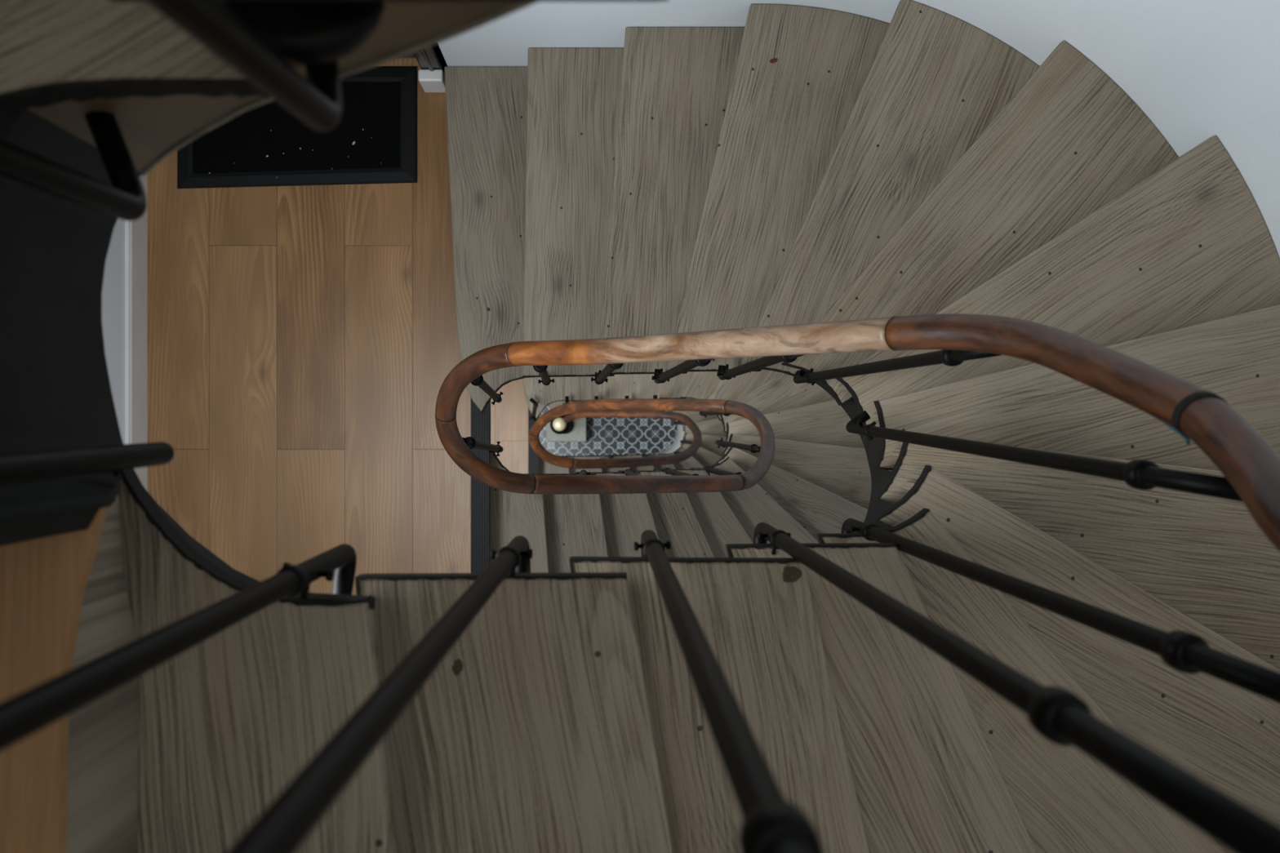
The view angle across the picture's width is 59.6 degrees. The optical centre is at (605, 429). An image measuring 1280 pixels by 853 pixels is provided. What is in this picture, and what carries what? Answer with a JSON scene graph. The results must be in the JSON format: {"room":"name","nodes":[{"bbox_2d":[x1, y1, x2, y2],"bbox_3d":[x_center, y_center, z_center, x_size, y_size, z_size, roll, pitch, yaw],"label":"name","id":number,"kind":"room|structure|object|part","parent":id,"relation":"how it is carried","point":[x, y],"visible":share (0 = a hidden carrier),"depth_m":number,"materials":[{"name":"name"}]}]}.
{"room":"stairwell","nodes":[
{"label":"stairwell","id":0,"kind":"room"},
{"bbox_2d":[0,506,109,852],"bbox_3d":[-0.962,0.598,0.925,1.096,0.014,1.068,0,90,0],"label":"floor","id":1,"kind":"structure","parent":0,"point":[43,581],"depth_m":0.92,"materials":[{"name":"brown wood"}]},
{"bbox_2d":[0,0,666,546],"bbox_3d":[-0.398,-0.376,0.777,1.294,0.741,1.446,0,90,0],"label":"flight","id":2,"kind":"object","parent":1,"relation":"on","point":[62,61],"visible":0.84,"depth_m":0.84,"materials":[{"name":"grey wood"}]},
{"bbox_3d":[-0.391,-0.134,0.760,0.141,0.027,0.429,40,90,0],"label":"edge trim","id":3,"kind":"part","parent":2,"relation":"part of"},
{"bbox_2d":[221,1,384,66],"bbox_3d":[-0.178,-0.261,0.666,0.100,0.064,0.095,0,90,0],"label":"cup","id":4,"kind":"object","parent":2,"relation":"on","point":[304,33],"depth_m":0.64,"materials":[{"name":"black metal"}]},
{"bbox_3d":[-0.116,-0.241,0.590,0.304,0.027,0.036,-4,90,0],"label":"edge trim","id":5,"kind":"part","parent":2,"relation":"part of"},
{"bbox_2d":[102,217,124,444],"bbox_3d":[-1.520,-0.052,2.589,0.020,12.978,2.368,0,90,0],"label":"wall","id":6,"kind":"structure","parent":0,"point":[113,282],"depth_m":3.44,"materials":[{"name":"white paint"}]},
{"bbox_2d":[124,173,147,491],"bbox_3d":[-1.501,0.084,3.571,0.017,0.132,2.091,0,90,0],"label":"baseboard","id":7,"kind":"structure","parent":6,"relation":"attached to","point":[135,231],"depth_m":3.55,"materials":[{"name":"white paint"}]},
{"bbox_2d":[147,57,471,595],"bbox_3d":[-0.974,-0.052,3.718,1.072,0.160,2.368,0,90,0],"label":"floor","id":8,"kind":"structure","parent":0,"point":[303,344],"depth_m":3.64,"materials":[{"name":"brown wood"}]},
{"bbox_2d":[177,66,417,188],"bbox_3d":[-1.004,-0.986,3.633,0.783,0.010,0.400,0,90,0],"label":"doormat","id":9,"kind":"object","parent":8,"relation":"on","point":[381,101],"visible":0.65,"depth_m":3.63,"materials":[{"name":"black rubber"}]},
{"bbox_2d":[208,128,381,177],"bbox_3d":[-1.009,-0.899,3.630,0.562,0.005,0.161,0,90,0],"label":"crumbs","id":10,"kind":"object","parent":9,"relation":"on","point":[353,142],"visible":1,"depth_m":3.63,"materials":[{"name":"beige food"}]},
{"bbox_2d":[471,398,490,573],"bbox_3d":[-0.408,0.503,3.661,0.060,0.054,1.255,0,90,0],"label":"stair nosing","id":11,"kind":"structure","parent":8,"relation":"attached to","point":[480,421],"depth_m":3.63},
{"bbox_2d":[66,0,1279,852],"bbox_3d":[0.459,0.000,2.285,2.174,2.704,2.262,0,90,0],"label":"flight","id":12,"kind":"object","parent":8,"relation":"on","point":[670,180],"visible":0.8,"depth_m":2.11,"materials":[{"name":"grey wood"}]},
{"bbox_3d":[-0.367,0.122,1.100,0.280,0.027,0.054,29,90,0],"label":"edge trim","id":13,"kind":"part","parent":12,"relation":"part of","materials":[{"name":"black metal"}]},
{"bbox_3d":[-0.128,0.170,1.270,0.305,0.027,0.036,-5,90,0],"label":"edge trim","id":14,"kind":"part","parent":12,"relation":"part of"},
{"bbox_3d":[-0.282,-0.135,3.480,0.260,0.027,0.049,-28,90,0],"label":"edge trim","id":15,"kind":"part","parent":12,"relation":"part of","materials":[{"name":"black metal"}]},
{"bbox_3d":[-0.105,-0.160,3.310,0.278,0.027,0.036,-8,90,0],"label":"edge trim","id":16,"kind":"part","parent":12,"relation":"part of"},
{"bbox_3d":[0.108,-0.161,3.140,0.267,0.027,0.035,-8,90,0],"label":"edge trim","id":17,"kind":"part","parent":12,"relation":"part of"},
{"bbox_3d":[0.105,0.168,1.440,0.299,0.027,0.036,-6,90,0],"label":"edge trim","id":18,"kind":"part","parent":12,"relation":"part of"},
{"bbox_3d":[0.296,-0.158,2.970,0.269,0.027,0.032,-7,90,0],"label":"edge trim","id":19,"kind":"part","parent":12,"relation":"part of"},
{"bbox_2d":[769,57,777,62],"bbox_3d":[0.446,-0.978,2.954,0.021,0.004,0.011,0,90,0],"label":"scrap","id":20,"kind":"object","parent":12,"relation":"on","point":[775,60],"visible":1,"depth_m":2.95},
{"bbox_3d":[0.422,-0.146,2.800,0.168,0.027,0.029,-1,90,0],"label":"edge trim","id":21,"kind":"part","parent":12,"relation":"part of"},
{"bbox_3d":[0.297,0.167,1.610,0.241,0.027,0.036,-8,90,0],"label":"edge trim","id":22,"kind":"part","parent":12,"relation":"part of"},
{"bbox_3d":[0.497,-0.111,2.630,0.184,0.027,0.034,31,90,0],"label":"edge trim","id":23,"kind":"part","parent":12,"relation":"part of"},
{"bbox_3d":[0.551,-0.051,2.460,0.035,0.027,0.154,-33,90,0],"label":"edge trim","id":24,"kind":"part","parent":12,"relation":"part of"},
{"bbox_3d":[0.430,0.164,1.780,0.182,0.027,0.036,-13,90,0],"label":"edge trim","id":25,"kind":"part","parent":12,"relation":"part of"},
{"bbox_3d":[0.559,0.015,2.290,0.037,0.027,0.147,-13,90,0],"label":"edge trim","id":26,"kind":"part","parent":12,"relation":"part of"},
{"bbox_3d":[0.557,0.079,2.120,0.036,0.027,0.144,25,90,0],"label":"edge trim","id":27,"kind":"part","parent":12,"relation":"part of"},
{"bbox_3d":[0.517,0.116,1.950,0.038,0.027,0.141,30,90,0],"label":"edge trim","id":28,"kind":"part","parent":12,"relation":"part of","materials":[{"name":"black metal"}]},
{"bbox_2d":[432,44,447,72],"bbox_3d":[-1.000,-1.194,2.589,1.020,12.978,0.124,0,90,0],"label":"wall","id":29,"kind":"structure","parent":0,"point":[440,53],"depth_m":3.38,"materials":[{"name":"paint"}]},
{"bbox_2d":[400,45,444,75],"bbox_3d":[-0.990,-1.178,2.612,0.957,2.049,0.108,0,90,0],"label":"door","id":30,"kind":"structure","parent":29,"relation":"in","point":[427,59],"depth_m":3.42,"materials":[{"name":"black paint"}]},
{"bbox_3d":[-0.544,-1.131,2.547,0.013,1.919,0.010,0,90,0],"label":"casing","id":31,"kind":"part","parent":30,"relation":"part of","materials":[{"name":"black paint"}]},
{"bbox_3d":[-0.546,-1.185,2.612,0.069,2.049,0.095,0,90,0],"label":"frame","id":32,"kind":"part","parent":30,"relation":"part of","materials":[{"name":"white paint"}]},
{"bbox_3d":[-0.524,-1.128,2.526,0.025,1.877,0.007,0,90,0],"label":"casing","id":33,"kind":"part","parent":30,"relation":"part of","materials":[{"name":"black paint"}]},
{"bbox_2d":[490,378,528,473],"bbox_3d":[-0.974,-0.052,6.438,1.072,0.160,2.368,0,90,0],"label":"floor","id":34,"kind":"structure","parent":0,"point":[509,416],"depth_m":6.36,"materials":[{"name":"brown wood"}]},
{"bbox_2d":[528,408,539,473],"bbox_3d":[-0.408,0.503,6.381,0.060,0.054,1.255,0,90,0],"label":"stair nosing","id":35,"kind":"structure","parent":34,"relation":"attached to","point":[533,459],"depth_m":6.35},
{"bbox_2d":[490,369,892,573],"bbox_3d":[0.523,0.000,5.075,2.046,2.574,2.262,0,90,0],"label":"flight","id":36,"kind":"object","parent":34,"relation":"on","point":[818,478],"visible":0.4,"depth_m":4.70,"materials":[{"name":"grey wood"}]},
{"bbox_3d":[-0.326,0.119,3.801,0.230,0.027,0.047,30,90,0],"label":"edge trim","id":37,"kind":"part","parent":36,"relation":"part of","materials":[{"name":"black metal"}]},
{"bbox_3d":[-0.279,-0.133,6.219,0.260,0.027,0.055,-25,90,0],"label":"edge trim","id":38,"kind":"part","parent":36,"relation":"part of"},
{"bbox_3d":[-0.165,0.158,3.953,0.268,0.027,0.039,-8,90,0],"label":"edge trim","id":39,"kind":"part","parent":36,"relation":"part of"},
{"bbox_3d":[0.009,0.158,4.104,0.239,0.027,0.036,-8,90,0],"label":"edge trim","id":40,"kind":"part","parent":36,"relation":"part of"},
{"bbox_2d":[0,0,1279,852],"bbox_3d":[0.073,0.008,4.059,1.050,7.948,0.490,12,90,0],"label":"stair railing","id":41,"kind":"object","parent":36,"relation":"attached to","point":[1250,466],"visible":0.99,"depth_m":0.92,"materials":[{"name":"black metal"}]},
{"bbox_3d":[-0.342,0.034,2.813,0.033,0.027,0.033,0,90,0],"label":"knob","id":42,"kind":"part","parent":41,"relation":"part of","materials":[{"name":"black metal"}]},
{"bbox_3d":[-0.287,-0.113,2.415,0.263,0.352,0.090,-32,90,0],"label":"handrail","id":43,"kind":"part","parent":41,"relation":"part of","materials":[{"name":"brown wood"}]},
{"bbox_3d":[-0.305,-0.120,2.643,0.033,0.027,0.033,0,90,0],"label":"knob","id":44,"kind":"part","parent":41,"relation":"part of","materials":[{"name":"black metal"}]},
{"bbox_3d":[-0.298,0.071,2.678,0.289,0.237,0.098,42,90,0],"label":"handrail","id":45,"kind":"part","parent":41,"relation":"part of","materials":[{"name":"brown wood"}]},
{"bbox_3d":[-0.143,-0.142,2.453,0.033,0.027,0.033,0,90,0],"label":"knob","id":46,"kind":"part","parent":41,"relation":"part of","materials":[{"name":"black metal"}]},
{"bbox_3d":[-0.272,0.110,5.408,0.268,0.235,0.097,41,90,0],"label":"handrail","id":47,"kind":"part","parent":41,"relation":"part of","materials":[{"name":"brown wood"}]},
{"bbox_3d":[0.023,-0.141,2.314,0.033,0.027,0.033,0,90,0],"label":"knob","id":48,"kind":"part","parent":41,"relation":"part of","materials":[{"name":"black metal"}]},
{"bbox_3d":[0.056,-0.081,4.735,0.848,1.164,0.137,-7,90,0],"label":"handrail","id":49,"kind":"part","parent":41,"relation":"part of","materials":[{"name":"brown wood"}]},
{"bbox_3d":[0.139,0.031,6.628,0.858,2.276,0.329,0,90,0],"label":"handrail","id":50,"kind":"part","parent":41,"relation":"part of","materials":[{"name":"brown wood"}]},
{"bbox_3d":[0.107,0.148,3.062,0.615,0.601,0.052,2,90,0],"label":"handrail","id":51,"kind":"part","parent":41,"relation":"part of","materials":[{"name":"brown wood"}]},
{"bbox_3d":[0.120,-0.147,1.927,0.635,0.680,0.053,1,90,0],"label":"handrail","id":52,"kind":"part","parent":41,"relation":"part of","materials":[{"name":"brown wood"}]},
{"bbox_3d":[0.188,-0.138,2.144,0.033,0.027,0.033,0,90,0],"label":"knob","id":53,"kind":"part","parent":41,"relation":"part of","materials":[{"name":"black metal"}]},
{"bbox_3d":[0.492,0.053,3.757,0.166,0.840,0.302,15,90,0],"label":"handrail","id":54,"kind":"part","parent":41,"relation":"part of","materials":[{"name":"brown wood"}]},
{"bbox_3d":[0.525,0.066,3.936,0.033,0.027,0.033,0,90,0],"label":"knob","id":55,"kind":"part","parent":41,"relation":"part of","materials":[{"name":"black metal"}]},
{"bbox_3d":[0.071,0.168,0.450,0.033,0.026,0.033,0,90,0],"label":"knob","id":56,"kind":"part","parent":41,"relation":"part of","materials":[{"name":"black metal"}]},
{"bbox_3d":[0.326,-0.135,1.982,0.033,0.027,0.033,0,90,0],"label":"knob","id":57,"kind":"part","parent":41,"relation":"part of","materials":[{"name":"black metal"}]},
{"bbox_3d":[0.516,-0.111,1.655,0.033,0.027,0.033,0,90,0],"label":"knob","id":58,"kind":"part","parent":41,"relation":"part of","materials":[{"name":"black metal"}]},
{"bbox_3d":[0.516,-0.094,1.348,0.252,0.521,0.091,36,90,0],"label":"handrail","id":59,"kind":"part","parent":41,"relation":"part of","materials":[{"name":"brown wood"}]},
{"bbox_3d":[0.275,0.173,0.675,0.033,0.027,0.033,0,90,0],"label":"knob","id":60,"kind":"part","parent":41,"relation":"part of","materials":[{"name":"black metal"}]},
{"bbox_3d":[0.575,0.048,1.196,0.033,0.028,0.033,0,90,0],"label":"knob","id":61,"kind":"part","parent":41,"relation":"part of","materials":[{"name":"black metal"}]},
{"bbox_3d":[0.467,0.179,0.898,0.033,0.027,0.033,0,90,0],"label":"knob","id":62,"kind":"part","parent":41,"relation":"part of","materials":[{"name":"black metal"}]},
{"bbox_3d":[0.361,0.151,0.676,0.586,0.860,0.185,-21,90,0],"label":"handrail","id":63,"kind":"part","parent":41,"relation":"part of","materials":[{"name":"wood"}]},
{"bbox_3d":[0.160,0.168,4.255,0.222,0.027,0.036,-3,90,0],"label":"edge trim","id":64,"kind":"part","parent":36,"relation":"part of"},
{"bbox_3d":[0.292,0.173,4.406,0.204,0.027,0.034,0,90,0],"label":"edge trim","id":65,"kind":"part","parent":36,"relation":"part of","materials":[{"name":"black metal"}]},
{"bbox_3d":[0.432,0.150,4.557,0.164,0.027,0.035,-17,90,0],"label":"edge trim","id":66,"kind":"part","parent":36,"relation":"part of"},
{"bbox_3d":[0.544,-0.033,5.162,0.035,0.027,0.107,-31,90,0],"label":"edge trim","id":67,"kind":"part","parent":36,"relation":"part of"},
{"bbox_3d":[0.503,0.108,4.708,0.036,0.027,0.104,25,90,0],"label":"edge trim","id":68,"kind":"part","parent":36,"relation":"part of","materials":[{"name":"black metal"}]},
{"bbox_3d":[0.533,0.067,4.859,0.035,0.027,0.103,7,90,0],"label":"edge trim","id":69,"kind":"part","parent":36,"relation":"part of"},
{"bbox_3d":[0.548,0.019,5.010,0.035,0.027,0.102,-12,90,0],"label":"edge trim","id":70,"kind":"part","parent":36,"relation":"part of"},
{"bbox_2d":[539,404,677,455],"bbox_3d":[0.018,-0.052,9.138,3.057,0.120,2.368,0,90,0],"label":"floor","id":71,"kind":"structure","parent":0,"point":[606,436],"depth_m":9.08,"materials":[{"name":"tile"}]},
{"bbox_2d":[546,415,586,441],"bbox_3d":[-0.309,-0.007,8.428,0.316,1.297,0.205,0,90,0],"label":"newel post","id":72,"kind":"object","parent":71,"relation":"on","point":[557,430],"visible":0.86,"depth_m":8.87,"materials":[{"name":"grey stone"}]},
{"bbox_3d":[-0.320,-0.038,8.367,0.143,1.014,0.143,0,90,0],"label":"post","id":73,"kind":"part","parent":72,"relation":"part of","materials":[{"name":"black metal"}]},
{"bbox_2d":[539,398,726,473],"bbox_3d":[0.523,0.000,7.795,2.046,2.574,2.262,0,90,0],"label":"flight","id":74,"kind":"object","parent":71,"relation":"on","point":[711,428],"visible":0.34,"depth_m":7.42,"materials":[{"name":"grey wood"}]},
{"bbox_3d":[-0.165,0.158,6.673,0.268,0.027,0.039,-8,90,0],"label":"edge trim","id":75,"kind":"part","parent":74,"relation":"part of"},
{"bbox_3d":[0.160,0.168,6.975,0.222,0.027,0.036,-3,90,0],"label":"edge trim","id":76,"kind":"part","parent":74,"relation":"part of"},
{"bbox_3d":[0.292,0.173,7.126,0.204,0.027,0.034,0,90,0],"label":"edge trim","id":77,"kind":"part","parent":74,"relation":"part of","materials":[{"name":"black metal"}]},
{"bbox_2d":[432,0,1279,259],"bbox_3d":[0.028,0.000,2.589,3.077,12.978,2.304,0,90,0],"label":"wall","id":78,"kind":"structure","parent":0,"point":[1198,70],"depth_m":2.50,"materials":[{"name":"white paint"}]},
{"bbox_2d":[417,69,445,92],"bbox_3d":[-0.550,-1.117,3.574,0.077,0.127,0.038,0,90,0],"label":"baseboard","id":79,"kind":"structure","parent":78,"relation":"attached to","point":[433,81],"depth_m":3.52,"materials":[{"name":"white paint"}]}
]}

